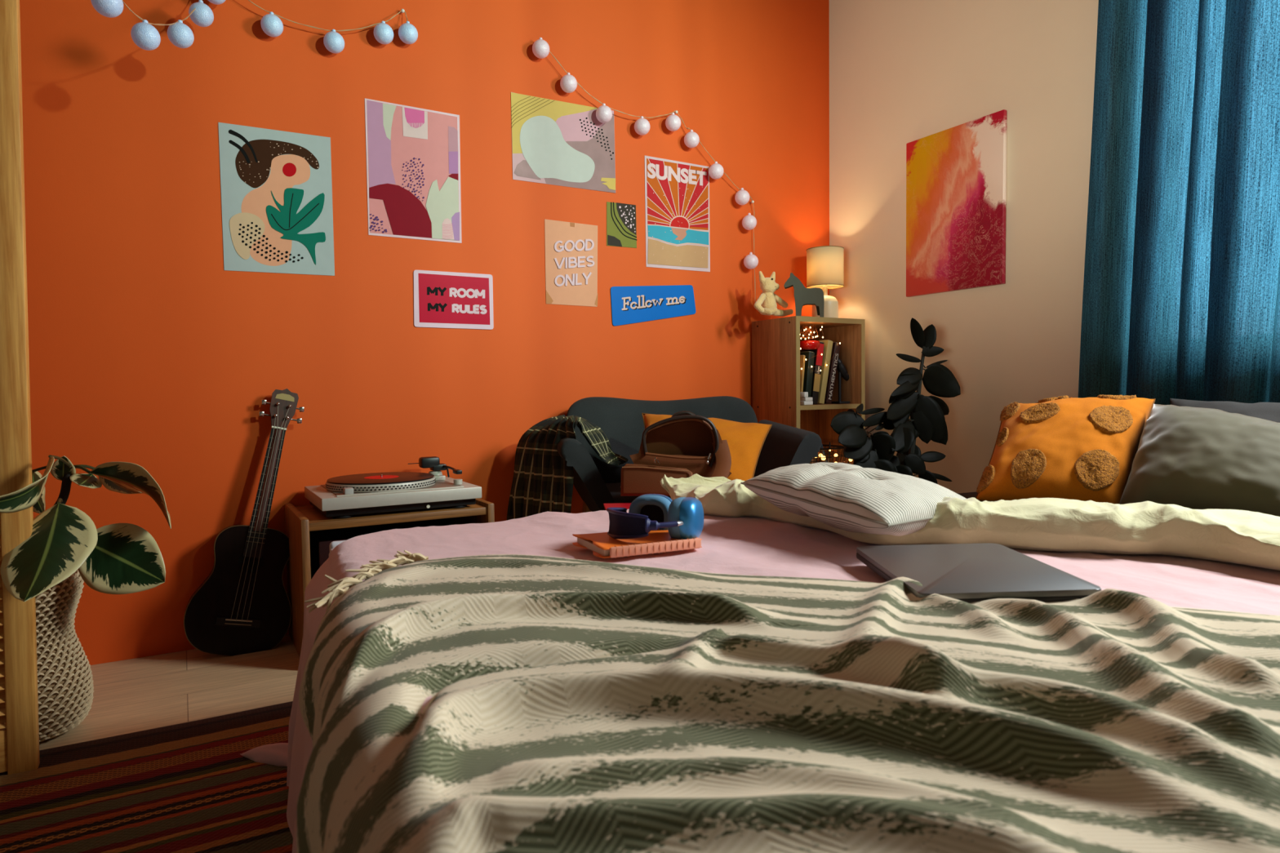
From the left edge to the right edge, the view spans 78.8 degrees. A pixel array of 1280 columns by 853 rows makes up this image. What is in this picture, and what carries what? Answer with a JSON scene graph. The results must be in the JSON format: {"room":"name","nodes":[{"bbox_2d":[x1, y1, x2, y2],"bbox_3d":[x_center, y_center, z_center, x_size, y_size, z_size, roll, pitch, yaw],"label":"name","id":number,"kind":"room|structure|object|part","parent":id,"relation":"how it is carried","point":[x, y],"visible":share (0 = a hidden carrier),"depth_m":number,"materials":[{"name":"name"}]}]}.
{"room":"bedroom","nodes":[
{"label":"bedroom","id":0,"kind":"room"},
{"bbox_2d":[39,634,299,750],"bbox_3d":[0.163,0.724,0.542,4.600,0.050,4.600,-2,3,-30],"label":"floor","id":1,"kind":"structure","parent":0,"point":[136,695],"depth_m":1.94,"materials":[{"name":"laminate"}]},
{"bbox_2d":[35,569,93,742],"bbox_3d":[-1.326,0.484,1.675,0.241,0.354,0.242,-1,3,-14],"label":"vase","id":2,"kind":"object","parent":1,"relation":"on","point":[65,691],"visible":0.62,"depth_m":1.65,"materials":[{"name":"beige ceramic"}]},
{"bbox_2d":[0,454,171,601],"bbox_3d":[-1.160,0.209,1.603,0.327,0.321,0.459,-3,3,-41],"label":"rubber plant","id":3,"kind":"object","parent":2,"relation":"in","point":[117,558],"visible":0.99,"depth_m":1.64,"materials":[{"name":"green plant"}]},
{"bbox_3d":[-1.272,0.227,1.671,0.115,0.282,0.024,-1,3,-6],"label":"stem","id":4,"kind":"part","parent":3,"relation":"part of","materials":[{"name":"black"}]},
{"bbox_2d":[0,701,293,852],"bbox_3d":[-0.538,0.677,0.991,2.550,0.011,1.688,-2,3,-30],"label":"rug","id":5,"kind":"object","parent":1,"relation":"on","point":[189,787],"visible":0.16,"depth_m":1.40,"materials":[{"name":"multicoloured fabric"}]},
{"bbox_2d":[0,0,39,774],"bbox_3d":[-1.395,-0.293,1.337,0.572,1.950,0.030,-2,3,-30],"label":"wooden post","id":6,"kind":"object","parent":5,"relation":"on","point":[19,697],"visible":0.87,"depth_m":1.46,"materials":[{"name":"brown wood"}]},
{"bbox_3d":[-1.392,0.621,1.373,0.437,0.080,0.022,-2,3,-30],"label":"rail","id":7,"kind":"part","parent":6,"relation":"part of","materials":[{"name":"brown wood"}]},
{"bbox_2d":[328,492,977,556],"bbox_3d":[0.598,0.430,1.309,2.030,0.427,1.482,-2,3,-23],"label":"bed","id":8,"kind":"object","parent":5,"relation":"on","point":[968,495],"visible":0.09,"depth_m":2.00,"materials":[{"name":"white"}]},
{"bbox_3d":[-0.587,0.257,1.575,0.075,0.055,0.018,-2,3,-23],"label":"corner plate","id":9,"kind":"part","parent":8,"relation":"part of","materials":[{"name":"white metal"}]},
{"bbox_2d":[240,508,1279,852],"bbox_3d":[0.240,0.429,1.141,1.583,0.460,1.559,-2,3,-24],"label":"sheet","id":10,"kind":"object","parent":8,"relation":"on","point":[741,545],"visible":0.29,"depth_m":1.27,"materials":[{"name":"pink fabric"}]},
{"bbox_2d":[572,528,702,558],"bbox_3d":[-0.007,0.192,1.304,0.180,0.020,0.140,-2,3,-25],"label":"notebook","id":11,"kind":"object","parent":10,"relation":"on","point":[602,544],"visible":0.88,"depth_m":1.26,"materials":[{"name":"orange paper"}]},
{"bbox_2d":[606,493,703,539],"bbox_3d":[0.015,0.161,1.340,0.154,0.086,0.188,-2,3,-30],"label":"headphones","id":12,"kind":"object","parent":11,"relation":"on","point":[682,517],"visible":0.94,"depth_m":1.28,"materials":[{"name":"blue plastic"}]},
{"bbox_2d":[628,494,671,530],"bbox_3d":[0.019,0.162,1.388,0.085,0.079,0.023,0,3,19],"label":"cushion","id":13,"kind":"object","parent":12,"relation":"on","point":[655,507],"depth_m":1.39,"materials":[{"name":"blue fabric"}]},
{"bbox_2d":[638,493,672,502],"bbox_3d":[0.027,0.161,1.410,0.086,0.080,0.026,0,3,19],"label":"ear cup","id":14,"kind":"object","parent":12,"relation":"on","point":[647,497],"depth_m":1.38,"materials":[{"name":"blue plastic"}]},
{"bbox_3d":[0.034,0.159,1.255,0.053,0.024,0.023,-1,3,0],"label":"arm","id":15,"kind":"part","parent":12,"relation":"part of","materials":[{"name":"blue plastic"}]},
{"bbox_2d":[667,497,686,538],"bbox_3d":[0.067,0.156,1.314,0.023,0.072,0.077,0,3,20],"label":"cushion","id":16,"kind":"object","parent":12,"relation":"on","point":[677,512],"depth_m":1.28,"materials":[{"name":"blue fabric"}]},
{"bbox_2d":[679,497,703,539],"bbox_3d":[0.089,0.156,1.306,0.026,0.073,0.078,0,3,20],"label":"ear cup","id":17,"kind":"object","parent":12,"relation":"on","point":[691,508],"depth_m":1.28,"materials":[{"name":"blue plastic"}]},
{"bbox_2d":[296,550,1279,852],"bbox_3d":[0.422,0.407,0.911,1.533,0.492,1.131,-2,3,-20],"label":"throw blanket","id":18,"kind":"object","parent":10,"relation":"on","point":[575,705],"visible":0.99,"depth_m":0.59,"materials":[{"name":"beige fabric"}]},
{"bbox_2d":[659,473,1279,570],"bbox_3d":[0.710,0.154,1.414,1.577,0.080,0.575,1,3,38],"label":"quilt","id":19,"kind":"object","parent":10,"relation":"on","point":[1243,537],"visible":0.71,"depth_m":1.24,"materials":[{"name":"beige fabric"}]},
{"bbox_2d":[740,462,965,536],"bbox_3d":[0.412,0.132,1.481,0.386,0.116,0.500,-2,3,-30],"label":"pillow","id":20,"kind":"object","parent":19,"relation":"on","point":[852,498],"visible":0.86,"depth_m":1.33,"materials":[{"name":"beige fabric"}]},
{"bbox_2d":[856,542,1101,603],"bbox_3d":[0.438,0.195,1.051,0.222,0.016,0.290,-1,3,0],"label":"laptop","id":21,"kind":"object","parent":10,"relation":"on","point":[969,573],"visible":0.81,"depth_m":1.01,"materials":[{"name":"black"}]},
{"bbox_3d":[0.607,0.325,1.291,1.920,0.215,1.350,-2,3,-23],"label":"mattress","id":22,"kind":"part","parent":8,"relation":"part of","materials":[{"name":"white fabric"}]},
{"bbox_2d":[975,394,1155,504],"bbox_3d":[1.038,0.063,1.899,0.407,0.279,0.266,0,3,24],"label":"cushion","id":23,"kind":"object","parent":8,"relation":"on","point":[1085,449],"visible":0.91,"depth_m":1.83,"materials":[{"name":"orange fabric"}]},
{"bbox_2d":[1119,404,1279,516],"bbox_3d":[1.264,0.095,1.665,0.285,0.281,0.394,-2,3,-30],"label":"cushion","id":24,"kind":"object","parent":8,"relation":"on","point":[1193,458],"visible":0.83,"depth_m":1.62,"materials":[{"name":"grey fabric"}]},
{"bbox_2d":[1169,398,1279,422],"bbox_3d":[1.450,0.070,1.852,0.180,0.272,0.455,-2,3,-24],"label":"cushion","id":25,"kind":"object","parent":8,"relation":"on","point":[1265,411],"visible":0.11,"depth_m":1.88,"materials":[{"name":"grey fabric"}]},
{"bbox_2d":[183,388,304,656],"bbox_3d":[-1.125,0.273,2.231,0.332,0.762,0.103,-2,3,-30],"label":"ukulele","id":26,"kind":"object","parent":1,"relation":"on","point":[242,606],"visible":0.98,"depth_m":2.22,"materials":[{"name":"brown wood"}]},
{"bbox_2d":[284,498,494,657],"bbox_3d":[-0.748,0.429,2.331,0.530,0.402,0.368,-2,3,-30],"label":"side table","id":27,"kind":"object","parent":1,"relation":"on","point":[310,533],"visible":0.23,"depth_m":2.21,"materials":[{"name":"brown wood"}]},
{"bbox_3d":[-0.966,0.438,2.202,0.022,0.402,0.368,-2,3,-30],"label":"panel","id":28,"kind":"part","parent":27,"relation":"part of","materials":[{"name":"brown wood"}]},
{"bbox_3d":[-0.682,0.427,2.220,0.430,0.245,0.010,-2,3,-30],"label":"door","id":29,"kind":"part","parent":27,"relation":"part of","materials":[{"name":"paint"}]},
{"bbox_3d":[-0.838,0.400,2.483,0.486,0.288,0.008,-2,3,-30],"label":"panel","id":30,"kind":"part","parent":27,"relation":"part of","materials":[{"name":"black"}]},
{"bbox_2d":[304,456,481,519],"bbox_3d":[-0.738,0.172,2.315,0.440,0.136,0.336,-2,3,-30],"label":"turntable","id":31,"kind":"object","parent":27,"relation":"on","point":[335,500],"visible":0.76,"depth_m":2.19,"materials":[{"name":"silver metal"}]},
{"bbox_3d":[-0.796,0.176,2.125,0.023,0.017,0.032,-2,3,-30],"label":"lever","id":32,"kind":"part","parent":31,"relation":"part of","materials":[{"name":"grey plastic"}]},
{"bbox_2d":[326,471,434,484],"bbox_3d":[-0.764,0.151,2.303,0.301,0.003,0.301,-2,3,-30],"label":"vinyl record","id":33,"kind":"object","parent":31,"relation":"on","point":[391,477],"visible":1,"depth_m":2.28,"materials":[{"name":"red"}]},
{"bbox_3d":[-0.764,0.165,2.303,0.306,0.020,0.306,-2,3,-30],"label":"platter","id":34,"kind":"part","parent":31,"relation":"part of","materials":[{"name":"silver metal"}]},
{"bbox_3d":[-0.743,0.177,2.320,0.345,0.002,0.299,-2,3,-30],"label":"deck plate","id":35,"kind":"part","parent":31,"relation":"part of","materials":[{"name":"brown"}]},
{"bbox_3d":[-0.545,0.165,2.332,0.026,0.014,0.026,-2,3,-30],"label":"speed knob","id":36,"kind":"part","parent":31,"relation":"part of","materials":[{"name":"silver metal"}]},
{"bbox_3d":[-0.529,0.420,2.460,0.022,0.402,0.368,-2,3,-30],"label":"panel","id":37,"kind":"part","parent":27,"relation":"part of","materials":[{"name":"brown wood"}]},
{"bbox_2d":[557,395,822,512],"bbox_3d":[0.130,0.251,2.666,0.870,0.710,0.471,-1,3,-14],"label":"armchair","id":38,"kind":"object","parent":1,"relation":"on","point":[597,482],"visible":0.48,"depth_m":2.73,"materials":[{"name":"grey fabric"}]},
{"bbox_2d":[506,414,628,519],"bbox_3d":[-0.200,0.246,2.578,0.415,0.572,0.361,-2,3,-30],"label":"throw blanket","id":39,"kind":"object","parent":38,"relation":"on","point":[543,481],"visible":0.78,"depth_m":2.49,"materials":[{"name":"fabric"}]},
{"bbox_3d":[-0.192,0.152,2.562,0.200,0.304,0.400,-1,3,-14],"label":"armrest","id":40,"kind":"part","parent":38,"relation":"part of","materials":[{"name":"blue fabric"}]},
{"bbox_3d":[-0.198,0.423,2.763,0.080,0.364,0.037,-1,3,-14],"label":"leg","id":41,"kind":"part","parent":38,"relation":"part of","materials":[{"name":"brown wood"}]},
{"bbox_2d":[603,502,631,510],"bbox_3d":[-0.001,0.214,2.087,0.188,0.006,0.110,-1,3,-6],"label":"folder","id":42,"kind":"object","parent":38,"relation":"on","point":[626,505],"visible":0.29,"depth_m":2.09,"materials":[{"name":"red plastic"}]},
{"bbox_3d":[0.138,0.240,2.631,0.560,0.085,0.400,-1,3,-14],"label":"seat","id":43,"kind":"part","parent":38,"relation":"part of","materials":[{"name":"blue fabric"}]},
{"bbox_3d":[0.082,0.058,2.818,0.722,0.338,0.137,-1,3,-14],"label":"backrest","id":44,"kind":"part","parent":38,"relation":"part of","materials":[{"name":"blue fabric"}]},
{"bbox_2d":[620,410,731,496],"bbox_3d":[0.100,0.079,2.197,0.316,0.243,0.221,-1,3,3],"label":"handbag","id":45,"kind":"object","parent":38,"relation":"on","point":[679,446],"visible":0.91,"depth_m":2.19,"materials":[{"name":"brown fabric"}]},
{"bbox_3d":[0.125,-0.033,2.250,0.070,0.025,0.013,-1,3,0],"label":"handle","id":46,"kind":"part","parent":45,"relation":"part of","materials":[{"name":"brown leather"}]},
{"bbox_3d":[0.191,0.090,2.164,0.008,0.031,0.021,2,4,43],"label":"zip pull","id":47,"kind":"part","parent":45,"relation":"part of","materials":[{"name":"silver metal"}]},
{"bbox_2d":[641,413,772,480],"bbox_3d":[0.208,0.078,2.446,0.430,0.239,0.282,0,3,6],"label":"cushion","id":48,"kind":"object","parent":38,"relation":"on","point":[745,441],"visible":0.36,"depth_m":2.44,"materials":[{"name":"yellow fabric"}]},
{"bbox_3d":[0.457,0.136,2.730,0.200,0.304,0.400,-1,3,-14],"label":"armrest","id":49,"kind":"part","parent":38,"relation":"part of","materials":[{"name":"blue fabric"}]},
{"bbox_2d":[751,315,865,464],"bbox_3d":[0.695,0.068,3.217,0.371,1.007,0.269,-2,3,-30],"label":"bookshelf","id":50,"kind":"object","parent":1,"relation":"on","point":[775,342],"visible":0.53,"depth_m":3.17,"materials":[{"name":"brown wood"}]},
{"bbox_2d":[754,271,793,316],"bbox_3d":[0.521,-0.523,3.071,0.087,0.179,0.232,1,3,34],"label":"plush toy","id":51,"kind":"object","parent":50,"relation":"on","point":[766,304],"visible":1,"depth_m":3.04,"materials":[{"name":"beige fabric"}]},
{"bbox_3d":[0.544,0.074,3.129,0.020,1.007,0.267,-2,3,-30],"label":"panel","id":52,"kind":"part","parent":50,"relation":"part of","materials":[{"name":"brown wood"}]},
{"bbox_2d":[800,355,805,391],"bbox_3d":[0.605,-0.187,3.139,0.030,0.196,0.150,-2,3,-30],"label":"book","id":53,"kind":"object","parent":50,"relation":"on","point":[802,357],"visible":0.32,"depth_m":3.08,"materials":[{"name":"brown paper"}]},
{"bbox_2d":[783,272,824,317],"bbox_3d":[0.647,-0.515,3.081,0.239,0.170,0.041,-2,3,-30],"label":"horse figurine","id":54,"kind":"object","parent":50,"relation":"on","point":[803,296],"visible":0.92,"depth_m":3.06,"materials":[{"name":"grey paint"}]},
{"bbox_3d":[0.717,-0.473,3.142,0.035,0.048,0.010,-2,3,-30],"label":"hind leg","id":55,"kind":"part","parent":54,"relation":"part of","materials":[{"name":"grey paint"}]},
{"bbox_2d":[800,400,813,404],"bbox_3d":[0.650,-0.092,3.050,0.046,0.015,0.030,-2,3,-30],"label":"box","id":56,"kind":"object","parent":50,"relation":"on","point":[802,402],"visible":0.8,"depth_m":3.04,"materials":[{"name":"grey"}]},
{"bbox_2d":[800,397,812,400],"bbox_3d":[0.651,-0.107,3.050,0.042,0.014,0.030,-3,3,-36],"label":"box","id":57,"kind":"object","parent":56,"relation":"on","point":[801,398],"visible":0.96,"depth_m":3.04,"materials":[{"name":"grey"}]},
{"bbox_2d":[800,391,808,397],"bbox_3d":[0.638,-0.125,3.042,0.024,0.020,0.030,-3,3,-42],"label":"box","id":58,"kind":"object","parent":57,"relation":"on","point":[802,394],"visible":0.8,"depth_m":3.03,"materials":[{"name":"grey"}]},
{"bbox_2d":[800,351,814,397],"bbox_3d":[0.636,-0.195,3.157,0.053,0.211,0.150,-2,3,-30],"label":"book","id":59,"kind":"object","parent":50,"relation":"on","point":[808,372],"visible":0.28,"depth_m":3.09,"materials":[{"name":"black paper"}]},
{"bbox_2d":[800,339,820,350],"bbox_3d":[0.680,-0.328,3.131,0.087,0.040,0.087,-2,3,-30],"label":"tin","id":60,"kind":"object","parent":59,"relation":"on","point":[811,344],"visible":0.88,"depth_m":3.10,"materials":[{"name":"red metal"}]},
{"bbox_3d":[0.627,0.045,3.330,0.330,0.929,0.004,-2,3,-30],"label":"panel","id":61,"kind":"part","parent":50,"relation":"part of","materials":[{"name":"brown wood"}]},
{"bbox_2d":[800,341,823,404],"bbox_3d":[0.674,-0.218,3.177,0.066,0.252,0.152,-2,3,-30],"label":"book","id":62,"kind":"object","parent":50,"relation":"on","point":[818,359],"visible":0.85,"depth_m":3.11,"materials":[{"name":"red paper"}]},
{"bbox_3d":[0.692,-0.082,3.212,0.330,0.018,0.264,-2,3,-30],"label":"shelf","id":63,"kind":"part","parent":50,"relation":"part of","materials":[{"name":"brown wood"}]},
{"bbox_2d":[800,323,840,371],"bbox_3d":[0.710,-0.319,3.108,0.237,0.202,0.043,-2,3,-30],"label":"fairy lights","id":64,"kind":"object","parent":50,"relation":"in","point":[806,329],"visible":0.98,"depth_m":3.08,"materials":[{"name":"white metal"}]},
{"bbox_2d":[817,339,832,404],"bbox_3d":[0.712,-0.223,3.201,0.076,0.259,0.150,-2,3,-30],"label":"book","id":65,"kind":"object","parent":50,"relation":"on","point":[828,344],"visible":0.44,"depth_m":3.14,"materials":[{"name":"brown paper"}]},
{"bbox_2d":[806,245,844,317],"bbox_3d":[0.777,-0.591,3.272,0.154,0.307,0.154,-2,3,-30],"label":"table lamp","id":66,"kind":"object","parent":50,"relation":"on","point":[824,264],"visible":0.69,"depth_m":3.21,"materials":[{"name":"beige fabric"}]},
{"bbox_3d":[0.777,-0.665,3.268,0.151,0.155,0.151,-2,3,-30],"label":"lamp shade","id":67,"kind":"part","parent":66,"relation":"part of","materials":[{"name":"white fabric"}]},
{"bbox_2d":[810,444,848,463],"bbox_3d":[0.697,0.156,3.200,0.280,0.147,0.214,-2,3,-30],"label":"wire basket","id":68,"kind":"object","parent":50,"relation":"on","point":[835,446],"visible":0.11,"depth_m":3.15,"materials":[{"name":"black metal"}]},
{"bbox_2d":[821,444,827,462],"bbox_3d":[0.752,0.107,3.186,0.007,0.088,0.049,-2,3,-19],"label":"pencil","id":69,"kind":"object","parent":68,"relation":"in","point":[824,453],"visible":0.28,"depth_m":3.18,"materials":[{"name":"wood"}]},
{"bbox_2d":[827,440,831,462],"bbox_3d":[0.778,0.120,3.203,0.007,0.117,0.070,0,3,18],"label":"pencil","id":70,"kind":"object","parent":68,"relation":"in","point":[829,444],"visible":0.66,"depth_m":3.21,"materials":[{"name":"black"}]},
{"bbox_2d":[814,449,852,462],"bbox_3d":[0.752,0.113,3.133,0.230,0.091,0.043,-2,3,-24],"label":"fairy lights","id":71,"kind":"object","parent":68,"relation":"in","point":[819,455],"visible":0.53,"depth_m":3.15,"materials":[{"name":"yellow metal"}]},
{"bbox_2d":[823,342,840,404],"bbox_3d":[0.747,-0.220,3.220,0.081,0.251,0.152,-2,3,-30],"label":"book","id":72,"kind":"object","parent":50,"relation":"on","point":[833,362],"visible":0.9,"depth_m":3.15,"materials":[{"name":"black paper"}]},
{"bbox_3d":[0.845,0.062,3.307,0.020,1.007,0.267,-2,3,-30],"label":"panel","id":73,"kind":"part","parent":50,"relation":"part of","materials":[{"name":"brown wood"}]},
{"bbox_2d":[831,356,849,404],"bbox_3d":[0.842,-0.198,3.232,0.097,0.206,0.060,-2,3,-30],"label":"bird figurine","id":74,"kind":"object","parent":50,"relation":"on","point":[841,368],"visible":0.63,"depth_m":3.22,"materials":[{"name":"black metal"}]},
{"bbox_3d":[0.955,0.457,2.788,0.264,0.262,0.264,-2,3,-30],"label":"plant pot","id":75,"kind":"object","parent":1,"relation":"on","visible":0},
{"bbox_2d":[830,317,960,484],"bbox_3d":[0.893,-0.018,2.706,0.601,0.721,0.143,-2,3,-30],"label":"rubber plant","id":76,"kind":"object","parent":75,"relation":"on","point":[926,422],"visible":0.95,"depth_m":2.73,"materials":[{"name":"green plant"}]},
{"bbox_3d":[0.978,0.028,2.773,0.090,0.622,0.041,-2,3,-30],"label":"stem","id":77,"kind":"part","parent":76,"relation":"part of","materials":[{"name":"black plant"}]},
{"bbox_2d":[19,0,829,665],"bbox_3d":[-0.998,-0.722,2.417,4.600,2.800,0.100,-2,3,-30],"label":"wall","id":78,"kind":"structure","parent":0,"point":[146,352],"depth_m":2.42,"materials":[{"name":"orange paint"}]},
{"bbox_2d":[217,122,334,275],"bbox_3d":[-1.073,-0.667,2.313,0.303,0.423,0.003,-2,3,-30],"label":"poster","id":79,"kind":"object","parent":78,"relation":"attached to","point":[276,185],"visible":1,"depth_m":2.31,"materials":[{"name":"multicoloured paper"}]},
{"bbox_2d":[364,97,462,243],"bbox_3d":[-0.725,-0.818,2.513,0.302,0.422,0.004,-2,3,-30],"label":"poster","id":80,"kind":"object","parent":78,"relation":"attached to","point":[413,153],"visible":1,"depth_m":2.51,"materials":[{"name":"paper"}]},
{"bbox_2d":[413,270,493,329],"bbox_3d":[-0.618,-0.420,2.591,0.270,0.187,0.004,-2,3,-30],"label":"wall sign","id":81,"kind":"object","parent":78,"relation":"attached to","point":[442,300],"visible":1,"depth_m":2.59,"materials":[{"name":"red paper"}]},
{"bbox_2d":[511,92,615,192],"bbox_3d":[-0.267,-1.008,2.777,0.407,0.300,0.002,-2,3,-30],"label":"poster","id":82,"kind":"object","parent":78,"relation":"attached to","point":[554,142],"visible":1,"depth_m":2.77,"materials":[{"name":"multicoloured paper"}]},
{"bbox_2d":[544,218,597,306],"bbox_3d":[-0.243,-0.586,2.805,0.211,0.298,0.004,-2,3,-30],"label":"poster","id":83,"kind":"object","parent":78,"relation":"attached to","point":[571,248],"visible":1,"depth_m":2.80,"materials":[{"name":"paper"}]},
{"bbox_2d":[606,201,636,248],"bbox_3d":[-0.068,-0.751,2.904,0.130,0.162,0.002,-2,3,-30],"label":"poster","id":84,"kind":"object","parent":78,"relation":"attached to","point":[621,230],"visible":1,"depth_m":2.90,"materials":[{"name":"green paper"}]},
{"bbox_2d":[610,284,695,325],"bbox_3d":[0.056,-0.466,2.987,0.382,0.171,0.004,-2,3,-30],"label":"wall sign","id":85,"kind":"object","parent":78,"relation":"attached to","point":[633,304],"visible":1,"depth_m":2.97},
{"bbox_2d":[644,155,710,271],"bbox_3d":[0.149,-0.822,3.029,0.300,0.417,0.003,-2,3,-30],"label":"poster","id":86,"kind":"object","parent":78,"relation":"attached to","point":[677,235],"visible":1,"depth_m":3.03,"materials":[{"name":"paper"}]},
{"bbox_3d":[-0.753,-1.316,2.468,0.012,0.012,0.018,-2,3,-30],"label":"pin","id":87,"kind":"object","parent":78,"relation":"attached to","visible":0},
{"bbox_2d":[90,0,417,53],"bbox_3d":[-1.071,-1.102,2.081,0.345,0.389,1.042,1,3,26],"label":"string lights","id":88,"kind":"object","parent":87,"relation":"hanging from","point":[144,34],"visible":1,"depth_m":2.10,"materials":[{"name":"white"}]},
{"bbox_3d":[-1.074,-1.116,2.065,0.305,0.361,1.022,0,3,24],"label":"cord","id":89,"kind":"part","parent":88,"relation":"part of","materials":[{"name":"brown plastic"}]},
{"bbox_3d":[0.139,-1.210,2.998,0.012,0.012,0.018,-2,3,-30],"label":"pin","id":90,"kind":"object","parent":78,"relation":"attached to","visible":0},
{"bbox_2d":[532,37,758,302],"bbox_3d":[0.061,-0.921,2.935,0.983,0.869,0.060,-2,3,-30],"label":"string lights","id":91,"kind":"object","parent":90,"relation":"hanging from","point":[540,47],"visible":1,"depth_m":2.95,"materials":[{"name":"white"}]},
{"bbox_2d":[829,0,1098,493],"bbox_3d":[2.040,-0.723,1.596,0.200,2.800,4.400,-2,3,-30],"label":"wall","id":92,"kind":"structure","parent":0,"point":[902,72],"depth_m":2.83,"materials":[{"name":"beige paint"}]},
{"bbox_2d":[906,109,1007,297],"bbox_3d":[1.156,-0.800,2.873,0.022,0.595,0.419,-2,3,-30],"label":"canvas painting","id":93,"kind":"object","parent":92,"relation":"attached to","point":[956,176],"visible":1,"depth_m":2.85,"materials":[{"name":"paint"}]},
{"bbox_3d":[1.845,-1.730,1.558,0.107,0.044,2.244,-2,3,-30],"label":"curtain rod","id":94,"kind":"object","parent":92,"relation":"attached to","visible":0},
{"bbox_2d":[1078,0,1279,404],"bbox_3d":[1.581,-0.576,2.019,0.078,2.300,0.942,-2,3,-30],"label":"curtain","id":95,"kind":"object","parent":94,"relation":"hanging from","point":[1181,296],"visible":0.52,"depth_m":2.15,"materials":[{"name":"blue fabric"}]}
]}

